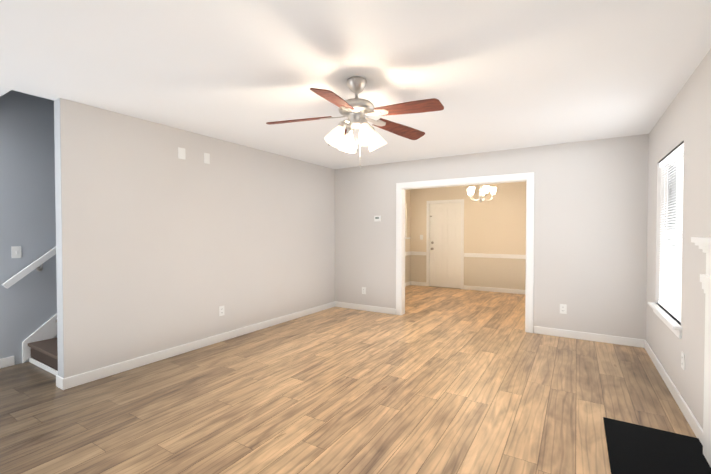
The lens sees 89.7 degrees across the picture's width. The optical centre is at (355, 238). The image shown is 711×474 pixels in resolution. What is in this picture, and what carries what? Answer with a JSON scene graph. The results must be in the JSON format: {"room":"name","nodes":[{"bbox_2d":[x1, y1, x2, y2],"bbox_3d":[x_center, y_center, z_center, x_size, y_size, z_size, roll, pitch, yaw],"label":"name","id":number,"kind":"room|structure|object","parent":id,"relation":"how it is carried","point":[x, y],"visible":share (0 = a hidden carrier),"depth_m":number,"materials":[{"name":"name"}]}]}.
{"room":"living room","nodes":[
{"label":"living room","id":0,"kind":"room"},
{"bbox_2d":[0,90,56,364],"bbox_3d":[-2.981,-0.701,4.328,0.120,3.900,6.660,1,1,32],"label":"wall","id":1,"kind":"structure","parent":0,"point":[28,305],"depth_m":3.63,"materials":[{"name":"grey paint"}]},
{"bbox_2d":[0,356,14,368],"bbox_3d":[-4.006,1.232,2.579,0.014,0.095,2.310,1,1,32],"label":"baseboard","id":2,"kind":"structure","parent":1,"relation":"attached to","point":[7,361],"depth_m":3.51,"materials":[{"name":"white wood"}]},
{"bbox_2d":[11,246,21,257],"bbox_3d":[-3.380,0.137,3.567,0.018,0.118,0.075,1,1,32],"label":"light switch","id":3,"kind":"object","parent":1,"relation":"attached to","point":[16,252],"visible":1,"depth_m":3.56,"materials":[{"name":"white plastic"}]},
{"bbox_2d":[1,246,55,288],"bbox_3d":[-2.554,-0.900,4.809,0.092,2.723,3.266,1,1,32],"label":"handrail","id":4,"kind":"object","parent":1,"relation":"attached to","point":[24,272],"visible":0.15,"depth_m":3.60,"materials":[{"name":"white wood"}]},
{"bbox_2d":[54,98,63,377],"bbox_3d":[-2.505,0.004,3.021,0.119,2.345,0.003,1,1,32],"label":"wall","id":5,"kind":"structure","parent":0,"point":[58,208],"depth_m":3.02,"materials":[{"name":"white paint"}]},
{"bbox_2d":[56,375,63,389],"bbox_3d":[-2.514,1.224,3.040,0.134,0.095,0.014,1,1,32],"label":"baseboard","id":6,"kind":"structure","parent":5,"relation":"attached to","point":[58,381],"depth_m":3.03,"materials":[{"name":"white wood"}]},
{"bbox_2d":[60,98,334,377],"bbox_3d":[-1.429,0.022,4.756,0.120,2.440,4.080,1,1,32],"label":"wall","id":7,"kind":"structure","parent":0,"point":[164,246],"depth_m":3.82,"materials":[{"name":"white paint"}]},
{"bbox_2d":[178,147,185,158],"bbox_3d":[-1.887,-0.923,3.882,0.006,0.120,0.085,1,1,32],"label":"detector","id":8,"kind":"object","parent":7,"relation":"attached to","point":[181,153],"visible":1,"depth_m":3.88,"materials":[{"name":"white plastic"}]},
{"bbox_2d":[62,301,334,389],"bbox_3d":[-1.408,1.196,4.684,0.014,0.095,3.974,1,1,32],"label":"baseboard","id":9,"kind":"structure","parent":7,"relation":"attached to","point":[88,376],"depth_m":3.82,"materials":[{"name":"white wood"}]},
{"bbox_2d":[204,153,209,163],"bbox_3d":[-1.724,-0.928,4.146,0.006,0.120,0.075,1,1,32],"label":"detector","id":10,"kind":"object","parent":7,"relation":"attached to","point":[206,158],"visible":1,"depth_m":4.14,"materials":[{"name":"white plastic"}]},
{"bbox_2d":[219,306,223,315],"bbox_3d":[-1.622,0.879,4.338,0.008,0.118,0.075,1,1,32],"label":"electrical outlet","id":11,"kind":"object","parent":7,"relation":"attached to","point":[221,310],"visible":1,"depth_m":4.33,"materials":[{"name":"white plastic"}]},
{"bbox_2d":[0,285,696,473],"bbox_3d":[0.180,1.302,4.187,5.740,0.100,9.750,1,1,32],"label":"floor","id":12,"kind":"structure","parent":0,"point":[436,380],"depth_m":2.78,"materials":[{"name":"brown wood"}]},
{"bbox_2d":[22,313,57,375],"bbox_3d":[-1.915,-0.260,5.017,0.970,2.994,3.960,1,1,32],"label":"stairs","id":13,"kind":"structure","parent":12,"relation":"on","point":[39,348],"depth_m":3.61,"materials":[{"name":"brown"}]},
{"bbox_2d":[603,237,710,473],"bbox_3d":[1.598,0.654,1.327,0.990,1.294,2.200,1,1,32],"label":"fireplace","id":14,"kind":"object","parent":12,"relation":"on","point":[632,448],"visible":0.94,"depth_m":2.08,"materials":[{"name":"white"}]},
{"bbox_2d":[0,0,710,168],"bbox_3d":[-0.636,-1.225,2.796,5.710,0.120,6.540,1,1,32],"label":"ceiling","id":15,"kind":"structure","parent":0,"point":[494,75],"depth_m":2.38,"materials":[{"name":"white paint"}]},
{"bbox_2d":[266,76,443,168],"bbox_3d":[0.031,-0.831,2.608,1.255,0.660,1.282,1,1,32],"label":"ceiling fan","id":16,"kind":"object","parent":15,"relation":"hanging from","point":[356,110],"visible":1,"depth_m":2.56,"materials":[{"name":"brown wood"}]},
{"bbox_2d":[405,189,410,282],"bbox_3d":[0.536,-0.029,7.720,0.120,2.440,3.030,1,1,32],"label":"wall","id":17,"kind":"structure","parent":0,"point":[408,219],"depth_m":8.85,"materials":[{"name":"beige paint"}]},
{"bbox_2d":[411,182,525,289],"bbox_3d":[3.163,-0.033,7.945,4.350,2.440,0.120,1,1,32],"label":"wall","id":18,"kind":"structure","parent":0,"point":[496,224],"depth_m":8.01,"materials":[{"name":"beige paint"}]},
{"bbox_2d":[411,281,425,285],"bbox_3d":[1.558,1.123,8.881,0.415,0.095,0.014,1,1,32],"label":"baseboard","id":19,"kind":"structure","parent":18,"relation":"attached to","point":[418,283],"depth_m":8.87,"materials":[{"name":"white wood"}]},
{"bbox_2d":[411,251,425,254],"bbox_3d":[1.556,0.371,8.866,0.415,0.090,0.020,1,1,32],"label":"trim","id":20,"kind":"structure","parent":18,"relation":"attached to","point":[417,253],"depth_m":8.87,"materials":[{"name":"white wood"}]},
{"bbox_2d":[426,199,463,288],"bbox_3d":[2.151,0.131,8.560,0.905,2.090,0.126,1,1,32],"label":"door frame","id":21,"kind":"structure","parent":18,"relation":"attached to","point":[461,201],"depth_m":8.60,"materials":[{"name":"white wood"}]},
{"bbox_2d":[430,203,460,287],"bbox_3d":[2.127,0.166,8.538,0.797,2.009,0.120,1,1,32],"label":"entry door","id":22,"kind":"structure","parent":18,"relation":"in","point":[445,244],"depth_m":8.54,"materials":[{"name":"white wood"}]},
{"bbox_2d":[464,285,524,293],"bbox_3d":[3.744,1.147,7.527,2.900,0.095,0.014,1,1,32],"label":"baseboard","id":23,"kind":"structure","parent":18,"relation":"attached to","point":[501,290],"depth_m":7.93,"materials":[{"name":"white wood"}]},
{"bbox_2d":[464,253,525,258],"bbox_3d":[3.743,0.394,7.511,2.900,0.090,0.020,1,1,32],"label":"trim","id":24,"kind":"structure","parent":18,"relation":"attached to","point":[510,256],"depth_m":7.90,"materials":[{"name":"white wood"}]},
{"bbox_2d":[335,134,648,339],"bbox_3d":[1.522,0.013,5.257,4.610,2.440,0.120,1,1,32],"label":"wall","id":25,"kind":"structure","parent":0,"point":[590,228],"depth_m":4.51,"materials":[{"name":"white paint"}]},
{"bbox_2d":[335,301,395,314],"bbox_3d":[0.137,1.172,6.056,1.195,0.095,0.014,1,1,32],"label":"baseboard","id":26,"kind":"structure","parent":25,"relation":"attached to","point":[367,308],"depth_m":6.02,"materials":[{"name":"white wood"}]},
{"bbox_2d":[374,216,380,220],"bbox_3d":[0.359,-0.328,5.890,0.115,0.095,0.018,1,1,32],"label":"thermostat","id":27,"kind":"object","parent":25,"relation":"attached to","point":[377,218],"visible":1,"depth_m":5.88,"materials":[{"name":"white plastic"}]},
{"bbox_2d":[396,172,534,332],"bbox_3d":[1.529,0.180,5.258,1.979,2.107,0.160,1,1,32],"label":"door frame","id":28,"kind":"structure","parent":25,"relation":"attached to","point":[527,178],"depth_m":5.06,"materials":[{"name":"white wood"}]},
{"bbox_2d":[560,304,566,313],"bbox_3d":[2.623,0.891,4.515,0.075,0.118,0.008,1,1,32],"label":"electrical outlet","id":29,"kind":"object","parent":25,"relation":"attached to","point":[563,308],"visible":1,"depth_m":4.51,"materials":[{"name":"white plastic"}]},
{"bbox_2d":[534,326,643,347],"bbox_3d":[2.829,1.201,4.389,1.150,0.095,0.014,1,1,32],"label":"baseboard","id":30,"kind":"structure","parent":25,"relation":"attached to","point":[626,341],"depth_m":4.35,"materials":[{"name":"white wood"}]},
{"bbox_2d":[646,49,710,428],"bbox_3d":[2.699,0.053,2.923,0.150,2.440,2.850,1,1,32],"label":"wall","id":31,"kind":"structure","parent":0,"point":[696,219],"depth_m":2.59,"materials":[{"name":"white paint"}]},
{"bbox_2d":[648,302,681,329],"bbox_3d":[2.767,0.672,3.168,0.130,0.025,1.140,1,1,32],"label":"window sill","id":32,"kind":"structure","parent":31,"relation":"on","point":[668,319],"depth_m":3.06,"materials":[{"name":"white wood"}]},
{"bbox_2d":[653,141,683,338],"bbox_3d":[2.810,0.002,3.129,0.149,1.506,1.100,1,1,32],"label":"window","id":33,"kind":"structure","parent":31,"relation":"in","point":[676,185],"depth_m":3.31,"materials":[{"name":"white plastic"}]},
{"bbox_2d":[658,143,683,322],"bbox_3d":[2.788,-0.045,3.142,0.040,1.406,1.028,1,1,32],"label":"window blinds","id":34,"kind":"object","parent":33,"relation":"attached to","point":[669,301],"visible":0.6,"depth_m":3.16,"materials":[{"name":"white plastic"}]},
{"bbox_2d":[644,340,702,444],"bbox_3d":[2.697,1.223,3.097,0.014,0.095,2.350,1,1,32],"label":"baseboard","id":35,"kind":"structure","parent":31,"relation":"attached to","point":[694,424],"depth_m":2.74,"materials":[{"name":"white wood"}]},
{"bbox_2d":[681,351,684,369],"bbox_3d":[2.429,0.908,2.652,0.008,0.118,0.075,1,1,32],"label":"electrical outlet","id":36,"kind":"object","parent":31,"relation":"attached to","point":[683,360],"visible":1,"depth_m":2.64,"materials":[{"name":"white plastic"}]},
{"bbox_3d":[2.429,-1.290,6.596,4.500,0.120,3.150,1,1,32],"label":"ceiling","id":37,"kind":"structure","parent":0,"visible":0},
{"bbox_2d":[467,185,496,201],"bbox_3d":[2.311,-0.945,6.585,0.528,0.570,0.513,1,1,32],"label":"chandelier","id":38,"kind":"object","parent":37,"relation":"hanging from","point":[482,192],"visible":0.85,"depth_m":6.49,"materials":[{"name":"white glass"}]}
]}

